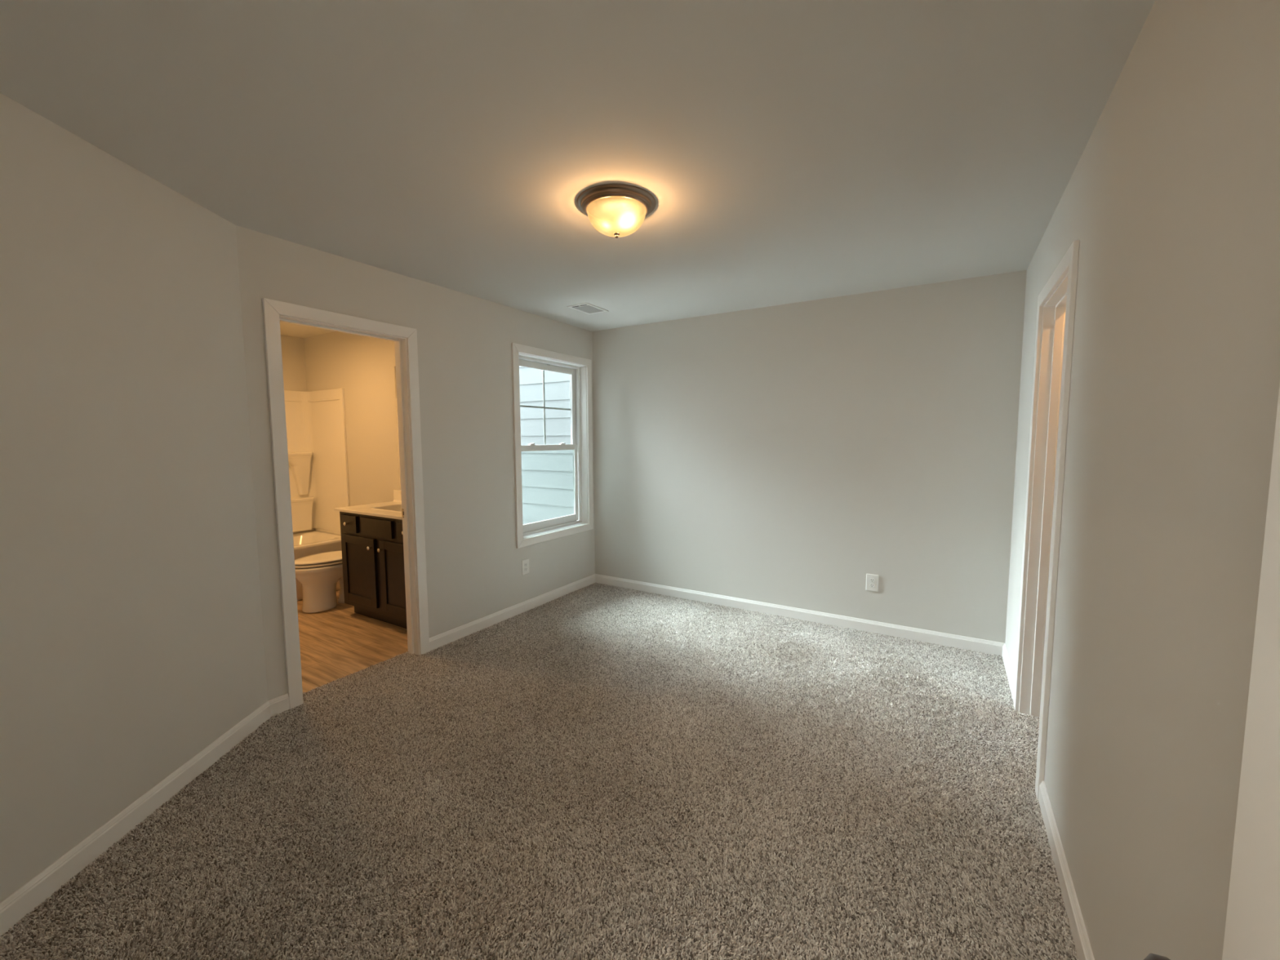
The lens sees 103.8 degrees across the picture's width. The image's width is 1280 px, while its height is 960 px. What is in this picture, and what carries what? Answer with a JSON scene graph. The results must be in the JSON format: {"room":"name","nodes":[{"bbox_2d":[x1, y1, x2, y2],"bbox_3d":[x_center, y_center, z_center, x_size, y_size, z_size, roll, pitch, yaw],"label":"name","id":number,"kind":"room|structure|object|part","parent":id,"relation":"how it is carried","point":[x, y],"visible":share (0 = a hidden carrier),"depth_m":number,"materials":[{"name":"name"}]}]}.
{"room":"empty bedroom","nodes":[
{"label":"empty bedroom","id":0,"kind":"room"},
{"bbox_2d":[0,93,267,902],"bbox_3d":[-1.930,0.069,1.699,0.100,2.440,1.584,0,5,-3],"label":"wall","id":1,"kind":"structure","parent":0,"point":[131,634],"depth_m":1.78,"materials":[{"name":"white paint"}]},
{"bbox_2d":[0,700,271,937],"bbox_3d":[-1.871,1.243,1.849,0.014,0.092,1.484,0,5,-3],"label":"baseboard","id":2,"kind":"structure","parent":1,"relation":"attached to","point":[23,901],"depth_m":1.78,"materials":[{"name":"white wood"}]},
{"bbox_2d":[280,334,315,532],"bbox_3d":[-3.867,-0.154,4.476,0.120,2.440,1.670,3,6,31],"label":"wall","id":3,"kind":"structure","parent":0,"point":[292,348],"depth_m":4.99,"materials":[{"name":"white paint"}]},
{"bbox_2d":[303,331,399,534],"bbox_3d":[-2.324,-0.169,4.582,2.645,2.440,0.120,3,6,31],"label":"wall","id":4,"kind":"structure","parent":0,"point":[363,366],"depth_m":4.61,"materials":[{"name":"white paint"}]},
{"bbox_2d":[394,365,400,489],"bbox_3d":[-1.702,-0.428,4.106,0.940,1.061,0.005,3,6,31],"label":"wall mirror","id":5,"kind":"object","parent":4,"relation":"attached to","point":[395,366],"visible":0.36,"depth_m":4.34,"materials":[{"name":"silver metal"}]},
{"bbox_2d":[393,489,401,502],"bbox_3d":[-1.704,0.159,4.140,1.085,0.100,0.031,3,6,31],"label":"backsplash","id":6,"kind":"structure","parent":4,"relation":"attached to","point":[397,493],"depth_m":4.39,"materials":[{"name":"white stone"}]},
{"bbox_2d":[235,225,595,700],"bbox_3d":[-1.273,-0.096,3.658,0.115,2.440,2.970,3,6,31],"label":"wall","id":7,"kind":"structure","parent":0,"point":[473,559],"depth_m":3.46,"materials":[{"name":"white paint"}]},
{"bbox_2d":[268,693,289,716],"bbox_3d":[-1.886,1.179,2.622,0.014,0.092,0.090,3,6,31],"label":"baseboard","id":8,"kind":"structure","parent":7,"relation":"attached to","point":[278,704],"depth_m":2.62,"materials":[{"name":"white wood"}]},
{"bbox_2d":[262,297,429,709],"bbox_3d":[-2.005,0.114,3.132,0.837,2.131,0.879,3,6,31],"label":"door frame","id":9,"kind":"structure","parent":7,"relation":"in","point":[274,312],"depth_m":2.91,"materials":[{"name":"white wood"}]},
{"bbox_3d":[-1.848,0.158,2.603,0.017,2.130,0.066,3,6,31],"label":"casing","id":10,"kind":"part","parent":9,"relation":"part of","materials":[{"name":"white wood"}]},
{"bbox_3d":[-1.649,-0.900,2.849,0.017,0.066,0.842,3,6,31],"label":"casing","id":11,"kind":"part","parent":9,"relation":"part of","materials":[{"name":"white wood"}]},
{"bbox_3d":[-1.443,0.102,3.265,0.017,2.130,0.066,3,6,31],"label":"casing","id":12,"kind":"part","parent":9,"relation":"part of","materials":[{"name":"white wood"}]},
{"bbox_2d":[429,573,595,651],"bbox_3d":[-0.932,1.046,4.182,0.014,0.092,1.889,3,6,31],"label":"baseboard","id":13,"kind":"structure","parent":7,"relation":"attached to","point":[442,639],"depth_m":3.95,"materials":[{"name":"white wood"}]},
{"bbox_2d":[521,558,528,575],"bbox_3d":[-0.943,0.717,4.143,0.009,0.125,0.082,3,6,31],"label":"wall outlet","id":14,"kind":"object","parent":7,"relation":"attached to","point":[525,563],"visible":1,"depth_m":4.13,"materials":[{"name":"white plastic"}]},
{"bbox_2d":[511,342,593,548],"bbox_3d":[-0.793,-0.299,4.449,0.167,1.626,1.016,3,6,31],"label":"window","id":15,"kind":"structure","parent":7,"relation":"in","point":[579,369],"depth_m":4.61,"materials":[{"name":"white"}]},
{"bbox_3d":[-0.977,-0.262,4.004,0.017,1.624,0.063,3,6,31],"label":"casing","id":16,"kind":"part","parent":15,"relation":"part of","materials":[{"name":"white wood"}]},
{"bbox_3d":[-0.844,-0.645,4.450,0.028,0.760,0.838,3,6,31],"label":"sash","id":17,"kind":"part","parent":15,"relation":"part of","materials":[{"name":"white plastic"}]},
{"bbox_3d":[-0.815,0.053,4.492,0.012,0.737,0.822,3,6,31],"label":"sash","id":18,"kind":"part","parent":15,"relation":"part of","materials":[{"name":"white plastic"}]},
{"bbox_3d":[-0.830,-0.301,4.471,0.082,1.519,0.906,3,6,31],"label":"vinyl frame","id":19,"kind":"part","parent":15,"relation":"part of","materials":[{"name":"white plastic"}]},
{"bbox_3d":[-0.732,-1.075,4.345,0.017,0.063,1.014,3,6,31],"label":"casing","id":20,"kind":"part","parent":15,"relation":"part of","materials":[{"name":"white wood"}]},
{"bbox_3d":[-0.726,0.483,4.474,0.017,0.063,1.014,3,6,31],"label":"casing","id":21,"kind":"part","parent":15,"relation":"part of","materials":[{"name":"white wood"}]},
{"bbox_3d":[-0.481,-0.330,4.815,0.017,1.623,0.063,3,6,31],"label":"casing","id":22,"kind":"part","parent":15,"relation":"part of","materials":[{"name":"white wood"}]},
{"bbox_2d":[1,590,1076,959],"bbox_3d":[-1.284,1.275,2.207,6.760,0.046,5.650,3,6,31],"label":"floor","id":23,"kind":"structure","parent":0,"point":[362,895],"depth_m":1.85,"materials":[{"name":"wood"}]},
{"bbox_2d":[293,530,342,600],"bbox_3d":[-3.466,0.833,4.386,0.736,0.485,1.544,3,6,31],"label":"bathtub","id":24,"kind":"object","parent":23,"relation":"on","point":[311,542],"visible":0.19,"depth_m":4.67,"materials":[{"name":"white ceramic"}]},
{"bbox_2d":[284,387,349,534],"bbox_3d":[-3.492,-0.117,4.320,0.686,1.420,1.551,3,6,31],"label":"tub surround","id":25,"kind":"object","parent":24,"relation":"on","point":[315,420],"visible":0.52,"depth_m":4.99,"materials":[{"name":"white plastic"}]},
{"bbox_3d":[-3.783,-0.130,4.489,0.011,1.420,1.538,3,6,31],"label":"panel","id":26,"kind":"part","parent":25,"relation":"part of","materials":[{"name":"white plastic"}]},
{"bbox_2d":[288,452,312,494],"bbox_3d":[-3.407,-0.059,4.975,0.136,0.428,0.285,3,6,31],"label":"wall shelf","id":27,"kind":"object","parent":25,"relation":"attached to","point":[300,464],"depth_m":5.01,"materials":[{"name":"white plastic"}]},
{"bbox_2d":[290,496,314,532],"bbox_3d":[-3.408,0.343,4.998,0.142,0.325,0.285,3,6,31],"label":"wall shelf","id":28,"kind":"object","parent":25,"relation":"attached to","point":[302,507],"depth_m":5.00,"materials":[{"name":"white"}]},
{"bbox_3d":[-3.093,-0.173,4.972,0.686,1.420,0.020,3,6,31],"label":"panel","id":29,"kind":"part","parent":25,"relation":"part of","materials":[{"name":"white plastic"}]},
{"bbox_2d":[294,550,344,613],"bbox_3d":[-2.629,0.707,4.354,0.430,0.735,0.694,3,6,31],"label":"toilet","id":30,"kind":"object","parent":23,"relation":"on","point":[318,574],"visible":0.38,"depth_m":4.15,"materials":[{"name":"white ceramic"}]},
{"bbox_3d":[-2.679,0.684,4.270,0.380,0.018,0.504,3,6,31],"label":"seat","id":31,"kind":"part","parent":30,"relation":"part of","materials":[{"name":"white plastic"}]},
{"bbox_3d":[-2.677,0.658,4.271,0.378,0.020,0.508,3,6,31],"label":"lid","id":32,"kind":"part","parent":30,"relation":"part of","materials":[{"name":"white ceramic"}]},
{"bbox_2d":[339,511,407,629],"bbox_3d":[-1.834,0.676,3.960,1.046,0.856,0.550,3,6,31],"label":"vanity cabinet","id":33,"kind":"object","parent":23,"relation":"on","point":[372,546],"visible":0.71,"depth_m":3.79,"materials":[{"name":"brown wood"}]},
{"bbox_3d":[-2.274,0.340,3.925,0.218,0.130,0.020,3,6,31],"label":"drawer","id":34,"kind":"part","parent":33,"relation":"part of","materials":[{"name":"brown wood"}]},
{"bbox_3d":[-2.176,0.700,3.897,0.443,0.531,0.021,3,6,31],"label":"cabinet door","id":35,"kind":"part","parent":33,"relation":"part of","materials":[{"name":"brown wood"}]},
{"bbox_2d":[333,489,402,519],"bbox_3d":[-1.833,0.227,3.934,1.093,0.242,0.525,3,6,31],"label":"countertop","id":36,"kind":"structure","parent":33,"relation":"on","point":[392,509],"depth_m":3.98,"materials":[{"name":"white stone"}]},
{"bbox_3d":[-1.735,0.720,3.630,0.443,0.531,0.021,3,6,31],"label":"cabinet door","id":37,"kind":"part","parent":33,"relation":"part of","materials":[{"name":"brown wood"}]},
{"bbox_3d":[-1.641,0.369,3.541,0.217,0.130,0.020,3,6,31],"label":"drawer","id":38,"kind":"part","parent":33,"relation":"part of","materials":[{"name":"brown wood"}]},
{"bbox_2d":[0,582,1078,959],"label":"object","id":39,"kind":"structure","parent":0,"point":[591,602],"depth_m":1.93,"materials":[{"name":"grey carpet"}]},
{"bbox_2d":[0,0,1155,337],"bbox_3d":[-1.637,-1.230,2.221,6.183,0.060,5.870,3,6,31],"label":"ceiling","id":40,"kind":"structure","parent":0,"point":[786,151],"depth_m":1.64,"materials":[{"name":"white paint"}]},
{"bbox_2d":[566,302,608,314],"bbox_3d":[-0.408,-1.345,3.945,0.198,0.005,0.284,3,6,31],"label":"ceiling vent","id":41,"kind":"object","parent":40,"relation":"in","point":[586,308],"visible":1,"depth_m":3.94,"materials":[{"name":"white metal"}]},
{"bbox_2d":[576,183,656,238],"bbox_3d":[-0.102,-1.130,2.190,0.344,0.146,0.344,3,6,31],"label":"ceiling lamp","id":42,"kind":"object","parent":40,"relation":"attached to","point":[616,211],"visible":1,"depth_m":2.10,"materials":[{"name":"brown metal"}]},
{"bbox_3d":[-0.102,-1.126,2.190,0.260,0.102,0.260,3,6,31],"label":"lamp shade","id":43,"kind":"part","parent":42,"relation":"part of","materials":[{"name":"white glass"}]},
{"bbox_2d":[592,270,1026,643],"bbox_3d":[0.993,-0.140,4.084,3.538,2.440,0.120,3,6,31],"label":"wall","id":44,"kind":"structure","parent":0,"point":[788,455],"depth_m":3.76,"materials":[{"name":"white paint"}]},
{"bbox_2d":[595,573,1004,656],"bbox_3d":[0.963,1.043,4.125,3.308,0.092,0.014,3,6,31],"label":"baseboard","id":45,"kind":"structure","parent":44,"relation":"attached to","point":[963,642],"depth_m":3.87,"materials":[{"name":"white wood"}]},
{"bbox_2d":[866,573,878,591],"bbox_3d":[1.692,0.749,3.657,0.082,0.125,0.009,3,6,31],"label":"wall outlet","id":46,"kind":"object","parent":44,"relation":"attached to","point":[872,580],"visible":1,"depth_m":3.65,"materials":[{"name":"white plastic"}]},
{"bbox_2d":[1004,0,1279,959],"bbox_3d":[1.338,0.083,1.371,0.115,2.440,4.170,3,6,31],"label":"wall","id":47,"kind":"structure","parent":0,"point":[1171,200],"depth_m":1.01,"materials":[{"name":"white paint"}]},
{"bbox_2d":[1001,643,1015,701],"bbox_3d":[2.187,1.134,2.973,0.014,0.092,0.713,3,6,31],"label":"baseboard","id":48,"kind":"structure","parent":47,"relation":"attached to","point":[1009,671],"depth_m":2.95,"materials":[{"name":"white wood"}]},
{"bbox_2d":[1013,240,1079,799],"bbox_3d":[1.830,0.176,2.204,0.132,2.131,0.828,3,6,31],"label":"door frame","id":49,"kind":"structure","parent":47,"relation":"in","point":[1056,302],"depth_m":2.46,"materials":[{"name":"white wood"}]},
{"bbox_3d":[1.979,0.147,2.558,0.017,2.130,0.066,3,6,31],"label":"casing","id":50,"kind":"part","parent":49,"relation":"part of","materials":[{"name":"white wood"}]},
{"bbox_3d":[1.777,-0.855,2.149,0.017,0.066,0.826,3,6,31],"label":"casing","id":51,"kind":"part","parent":49,"relation":"part of","materials":[{"name":"white wood"}]},
{"bbox_3d":[1.583,0.202,1.910,0.017,2.130,0.066,3,6,31],"label":"casing","id":52,"kind":"part","parent":49,"relation":"part of","materials":[{"name":"white wood"}]},
{"bbox_2d":[1038,780,1094,959],"bbox_3d":[0.918,1.311,0.898,0.014,0.092,2.509,3,6,31],"label":"baseboard","id":53,"kind":"structure","parent":47,"relation":"attached to","point":[1077,928],"depth_m":1.54,"materials":[{"name":"white wood"}]},
{"bbox_3d":[-0.878,0.176,0.355,2.608,2.440,0.120,3,6,31],"label":"wall","id":54,"kind":"structure","parent":0,"visible":0},
{"bbox_2d":[1143,384,1279,959],"bbox_3d":[0.369,0.384,0.133,0.171,2.028,0.776,3,6,31],"label":"door","id":55,"kind":"structure","parent":54,"relation":"in","point":[1252,925],"depth_m":0.43,"materials":[{"name":"white wood"}]},
{"bbox_3d":[0.496,0.469,0.448,0.068,0.064,0.064,3,6,31],"label":"knob","id":56,"kind":"part","parent":55,"relation":"part of","materials":[{"name":"brown metal"}]},
{"bbox_3d":[-9.069,0.983,10.263,19.800,0.100,28.000,3,6,31],"label":"ground","id":57,"kind":"structure","parent":0,"visible":0},
{"bbox_2d":[519,366,573,524],"bbox_3d":[-1.877,-0.507,5.815,3.182,3.650,0.028,3,6,31],"label":"wall","id":58,"kind":"structure","parent":57,"relation":"on","point":[547,476],"depth_m":5.28,"materials":[{"name":"grey"}]}
]}

